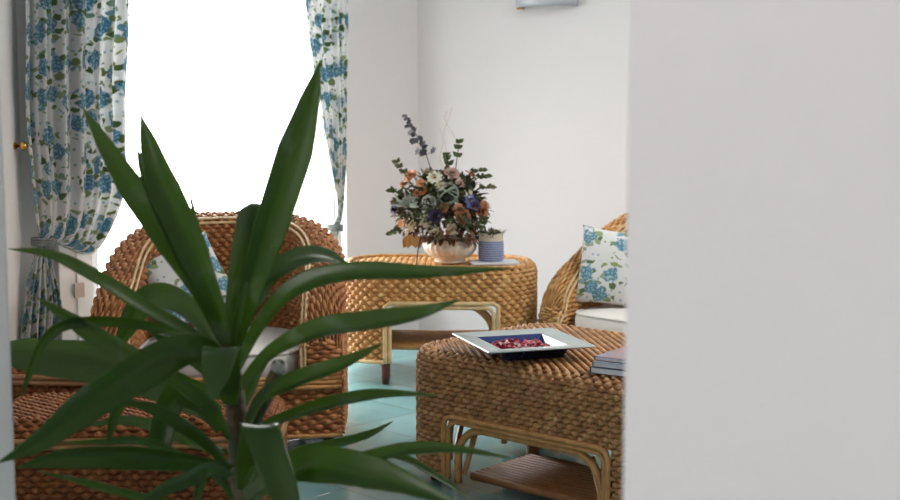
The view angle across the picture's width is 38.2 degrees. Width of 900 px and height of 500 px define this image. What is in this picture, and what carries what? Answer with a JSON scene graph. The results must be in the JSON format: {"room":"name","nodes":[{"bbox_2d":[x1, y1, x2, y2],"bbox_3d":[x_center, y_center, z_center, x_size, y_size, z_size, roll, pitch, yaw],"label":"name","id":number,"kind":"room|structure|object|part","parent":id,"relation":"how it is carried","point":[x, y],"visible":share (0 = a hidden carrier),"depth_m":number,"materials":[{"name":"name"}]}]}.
{"room":"living room","nodes":[
{"label":"living room","id":0,"kind":"room"},
{"bbox_2d":[0,76,15,499],"bbox_3d":[-1.958,-0.437,3.173,0.130,2.800,3.500,-6,8,-44],"label":"wall","id":1,"kind":"structure","parent":0,"point":[7,469],"depth_m":2.02,"materials":[{"name":"white paint"}]},
{"bbox_2d":[0,0,25,340],"bbox_3d":[-2.003,-0.583,4.543,0.150,2.800,2.659,0,6,0],"label":"wall","id":2,"kind":"structure","parent":0,"point":[10,107],"depth_m":5.73,"materials":[{"name":"white paint"}]},
{"bbox_2d":[13,141,27,149],"bbox_3d":[-1.898,-0.461,5.756,0.060,0.039,0.040,0,6,0],"label":"handle","id":3,"kind":"object","parent":2,"relation":"attached to","point":[23,145],"visible":1,"depth_m":5.75,"materials":[{"name":"gold metal"}]},
{"bbox_3d":[-1.913,-0.461,5.756,0.030,0.036,0.036,0,6,0],"label":"stem","id":4,"kind":"part","parent":3,"relation":"part of","materials":[{"name":"gold metal"}]},
{"bbox_3d":[-1.208,-1.903,6.271,1.460,0.027,1.460,0,6,0],"label":"curtain rod","id":5,"kind":"object","parent":2,"relation":"attached to","visible":0},
{"bbox_2d":[20,0,128,339],"bbox_3d":[-1.689,-0.591,5.896,0.135,2.470,0.618,6,8,43],"label":"floral curtain","id":6,"kind":"object","parent":5,"relation":"hanging from","point":[77,50],"visible":0.83,"depth_m":5.88,"materials":[{"name":"fabric"}]},
{"bbox_2d":[305,0,347,239],"bbox_3d":[-0.646,-0.704,6.962,0.298,2.470,0.117,-6,8,-44],"label":"floral curtain","id":7,"kind":"object","parent":5,"relation":"hanging from","point":[326,20],"visible":0.68,"depth_m":6.98,"materials":[{"name":"fabric"}]},
{"bbox_2d":[16,0,417,329],"bbox_3d":[-1.854,-0.747,6.086,0.280,2.800,4.936,6,9,45],"label":"wall","id":8,"kind":"structure","parent":0,"point":[382,73],"depth_m":7.33,"materials":[{"name":"white paint"}]},
{"bbox_2d":[54,244,93,339],"bbox_3d":[-1.741,-0.494,5.976,0.173,2.280,0.063,-6,9,-45],"label":"window shutter","id":9,"kind":"object","parent":8,"relation":"attached to","point":[76,291],"visible":0.22,"depth_m":6.03,"materials":[{"name":"white paint"}]},
{"bbox_3d":[-1.721,0.187,6.032,0.012,0.066,0.049,6,9,45],"label":"latch plate","id":10,"kind":"part","parent":9,"relation":"part of","materials":[{"name":"metal"}]},
{"bbox_2d":[93,142,339,296],"bbox_3d":[-1.198,-0.590,6.699,0.070,2.338,1.566,6,9,45],"label":"window","id":11,"kind":"structure","parent":8,"relation":"in","point":[330,205],"depth_m":7.25,"materials":[{"name":"white paint"}]},
{"bbox_2d":[287,350,610,499],"bbox_3d":[0.000,1.005,3.325,7.200,0.100,9.600,0,6,0],"label":"floor","id":12,"kind":"structure","parent":0,"point":[370,414],"depth_m":5.14,"materials":[{"name":"teal tile"}]},
{"bbox_2d":[11,349,139,399],"bbox_3d":[-1.480,0.590,4.689,0.836,0.436,0.436,1,6,7],"label":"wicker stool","id":13,"kind":"object","parent":12,"relation":"on","point":[39,384],"visible":0.05,"depth_m":4.45,"materials":[{"name":"brown wicker"}]},
{"bbox_2d":[12,390,288,499],"bbox_3d":[-0.985,0.675,4.154,0.926,0.381,0.476,0,6,-3],"label":"wicker stool","id":14,"kind":"object","parent":12,"relation":"on","point":[30,413],"visible":0.24,"depth_m":3.93,"materials":[{"name":"brown wicker"}]},
{"bbox_2d":[90,211,347,439],"bbox_3d":[-0.913,0.300,5.354,0.986,0.873,0.890,0,6,-2],"label":"wicker armchair","id":15,"kind":"object","parent":12,"relation":"on","point":[128,263],"visible":0.32,"depth_m":5.13,"materials":[{"name":"wicker"}]},
{"bbox_2d":[138,326,298,377],"bbox_3d":[-0.911,0.409,5.300,0.646,0.128,0.657,0,6,-2],"label":"seat cushion","id":16,"kind":"object","parent":15,"relation":"on","point":[290,357],"visible":0.11,"depth_m":5.04,"materials":[{"name":"beige fabric"}]},
{"bbox_2d":[146,231,227,335],"bbox_3d":[-1.078,0.132,5.338,0.422,0.406,0.209,-3,7,-24],"label":"floral pillow","id":17,"kind":"object","parent":16,"relation":"on","point":[159,270],"visible":0.18,"depth_m":5.28,"materials":[{"name":"fabric"}]},
{"bbox_3d":[-0.494,0.429,4.981,0.172,0.178,0.034,0,6,-2],"label":"arm","id":18,"kind":"part","parent":15,"relation":"part of","materials":[{"name":"wicker"}]},
{"bbox_2d":[0,60,512,499],"bbox_3d":[-0.377,0.375,2.220,0.946,1.385,0.711,0,6,-3],"label":"yucca plant","id":19,"kind":"object","parent":12,"relation":"on","point":[259,464],"visible":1,"depth_m":2.14,"materials":[{"name":"green plant"}]},
{"bbox_3d":[-0.367,0.461,2.260,0.048,0.606,0.045,0,6,0],"label":"stem","id":20,"kind":"part","parent":19,"relation":"part of","materials":[{"name":"green plant"}]},
{"bbox_2d":[345,254,537,384],"bbox_3d":[-0.055,0.331,6.490,0.984,0.571,0.636,0,6,1],"label":"console table","id":21,"kind":"object","parent":12,"relation":"on","point":[513,292],"visible":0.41,"depth_m":6.20,"materials":[{"name":"wicker"}]},
{"bbox_3d":[-0.310,0.579,6.240,0.050,0.130,0.052,0,6,1],"label":"leg","id":22,"kind":"part","parent":21,"relation":"part of","materials":[{"name":"red wood"}]},
{"bbox_3d":[-0.055,0.364,6.494,0.984,0.307,0.636,0,6,1],"label":"arch frame","id":23,"kind":"part","parent":21,"relation":"part of","materials":[{"name":"wood"}]},
{"bbox_2d":[387,329,488,349],"bbox_3d":[-0.055,0.449,6.503,0.750,0.036,0.430,0,6,1],"label":"shelf","id":24,"kind":"object","parent":21,"relation":"attached to","point":[401,339],"depth_m":6.50,"materials":[{"name":"wood"}]},
{"bbox_2d":[385,109,496,263],"bbox_3d":[-0.053,-0.316,6.364,0.545,0.755,0.450,-1,6,-9],"label":"flower arrangement","id":25,"kind":"object","parent":21,"relation":"on","point":[446,248],"visible":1,"depth_m":6.27,"materials":[{"name":"multicoloured plant"}]},
{"bbox_2d":[423,236,476,263],"bbox_3d":[0.000,0.002,6.396,0.268,0.116,0.268,0,6,0],"label":"bowl","id":26,"kind":"object","parent":21,"relation":"on","point":[443,253],"depth_m":6.29,"materials":[{"name":"beige ceramic"}]},
{"bbox_2d":[469,259,518,264],"bbox_3d":[0.215,0.059,6.342,0.230,0.010,0.160,0,6,-4],"label":"magazine","id":27,"kind":"object","parent":21,"relation":"on","point":[474,261],"visible":0.96,"depth_m":6.29,"materials":[{"name":"white paper"}]},
{"bbox_2d":[475,227,507,261],"bbox_3d":[0.199,-0.029,6.360,0.167,0.161,0.147,5,8,39],"label":"jar","id":28,"kind":"object","parent":27,"relation":"on","point":[491,244],"visible":0.97,"depth_m":6.30,"materials":[{"name":"blue ceramic"}]},
{"bbox_2d":[416,323,624,499],"bbox_3d":[0.482,0.580,4.537,1.095,0.488,0.805,5,8,42],"label":"coffee table","id":29,"kind":"object","parent":12,"relation":"on","point":[554,404],"visible":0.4,"depth_m":4.31,"materials":[{"name":"wicker"}]},
{"bbox_2d":[452,328,595,360],"bbox_3d":[0.243,0.326,4.394,0.376,0.050,0.376,-2,6,-18],"label":"glass dish","id":30,"kind":"object","parent":29,"relation":"on","point":[559,342],"visible":0.95,"depth_m":4.37,"materials":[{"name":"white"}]},
{"bbox_2d":[488,338,549,348],"bbox_3d":[0.244,0.321,4.397,0.220,0.040,0.228,-2,6,-18],"label":"potpourri","id":31,"kind":"object","parent":30,"relation":"in","point":[512,343],"visible":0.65,"depth_m":4.39},
{"bbox_3d":[0.234,0.696,4.245,0.704,0.230,0.024,5,8,42],"label":"arch frame","id":32,"kind":"part","parent":29,"relation":"part of","materials":[{"name":"wood"}]},
{"bbox_3d":[0.305,0.573,4.744,0.048,0.458,0.048,-3,7,-25],"label":"post","id":33,"kind":"part","parent":29,"relation":"part of","materials":[{"name":"brown wood"}]},
{"bbox_2d":[470,453,601,499],"bbox_3d":[0.439,0.791,4.391,0.680,0.027,0.355,5,8,42],"label":"shelf","id":34,"kind":"object","parent":29,"relation":"attached to","point":[536,474],"depth_m":4.43,"materials":[{"name":"brown wood"}]},
{"bbox_2d":[590,366,624,376],"bbox_3d":[0.612,0.374,4.082,0.276,0.019,0.212,4,7,34],"label":"magazine","id":35,"kind":"object","parent":29,"relation":"on","point":[605,371],"visible":0.2,"depth_m":4.04,"materials":[{"name":"white paper"}]},
{"bbox_2d":[592,360,624,369],"bbox_3d":[0.618,0.355,4.093,0.276,0.016,0.212,3,7,30],"label":"magazine","id":36,"kind":"object","parent":35,"relation":"on","point":[602,364],"visible":0.21,"depth_m":4.05,"materials":[{"name":"white paper"}]},
{"bbox_2d":[594,347,624,363],"bbox_3d":[0.628,0.339,4.099,0.277,0.013,0.212,4,7,36],"label":"magazine","id":37,"kind":"object","parent":36,"relation":"on","point":[617,355],"visible":0.32,"depth_m":4.09,"materials":[{"name":"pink paper"}]},
{"bbox_2d":[537,213,626,325],"bbox_3d":[1.033,0.224,6.067,0.891,0.873,0.986,-6,8,-44],"label":"wicker armchair","id":38,"kind":"object","parent":12,"relation":"on","point":[559,305],"visible":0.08,"depth_m":6.11,"materials":[{"name":"wicker"}]},
{"bbox_3d":[0.465,0.330,6.092,0.034,0.139,0.173,-6,8,-44],"label":"arm","id":39,"kind":"part","parent":38,"relation":"part of","materials":[{"name":"wicker"}]},
{"bbox_2d":[575,304,625,332],"bbox_3d":[0.986,0.331,6.032,0.657,0.128,0.646,-6,8,-44],"label":"seat cushion","id":40,"kind":"object","parent":38,"relation":"on","point":[609,317],"visible":0.16,"depth_m":5.92,"materials":[{"name":"beige fabric"}]},
{"bbox_2d":[575,225,626,305],"bbox_3d":[0.776,0.084,6.074,0.382,0.391,0.202,3,7,26],"label":"floral pillow","id":41,"kind":"object","parent":40,"relation":"on","point":[602,274],"visible":0.69,"depth_m":6.03,"materials":[{"name":"fabric"}]},
{"bbox_2d":[418,0,629,329],"bbox_3d":[1.703,-0.818,6.753,4.100,2.800,0.150,3,7,25],"label":"wall","id":42,"kind":"structure","parent":0,"point":[537,97],"depth_m":7.28,"materials":[{"name":"white paint"}]},
{"bbox_2d":[516,0,578,9],"bbox_3d":[0.513,-1.411,7.098,0.396,0.178,0.118,3,7,25],"label":"wall sconce","id":43,"kind":"object","parent":42,"relation":"attached to","point":[520,4],"visible":1,"depth_m":7.06,"materials":[{"name":"grey metal"}]},
{"bbox_2d":[623,0,899,499],"bbox_3d":[1.323,-0.105,0.045,0.130,2.800,3.200,-6,8,-44],"label":"wall","id":44,"kind":"structure","parent":0,"point":[762,317],"depth_m":1.05,"materials":[{"name":"white paint"}]}
]}

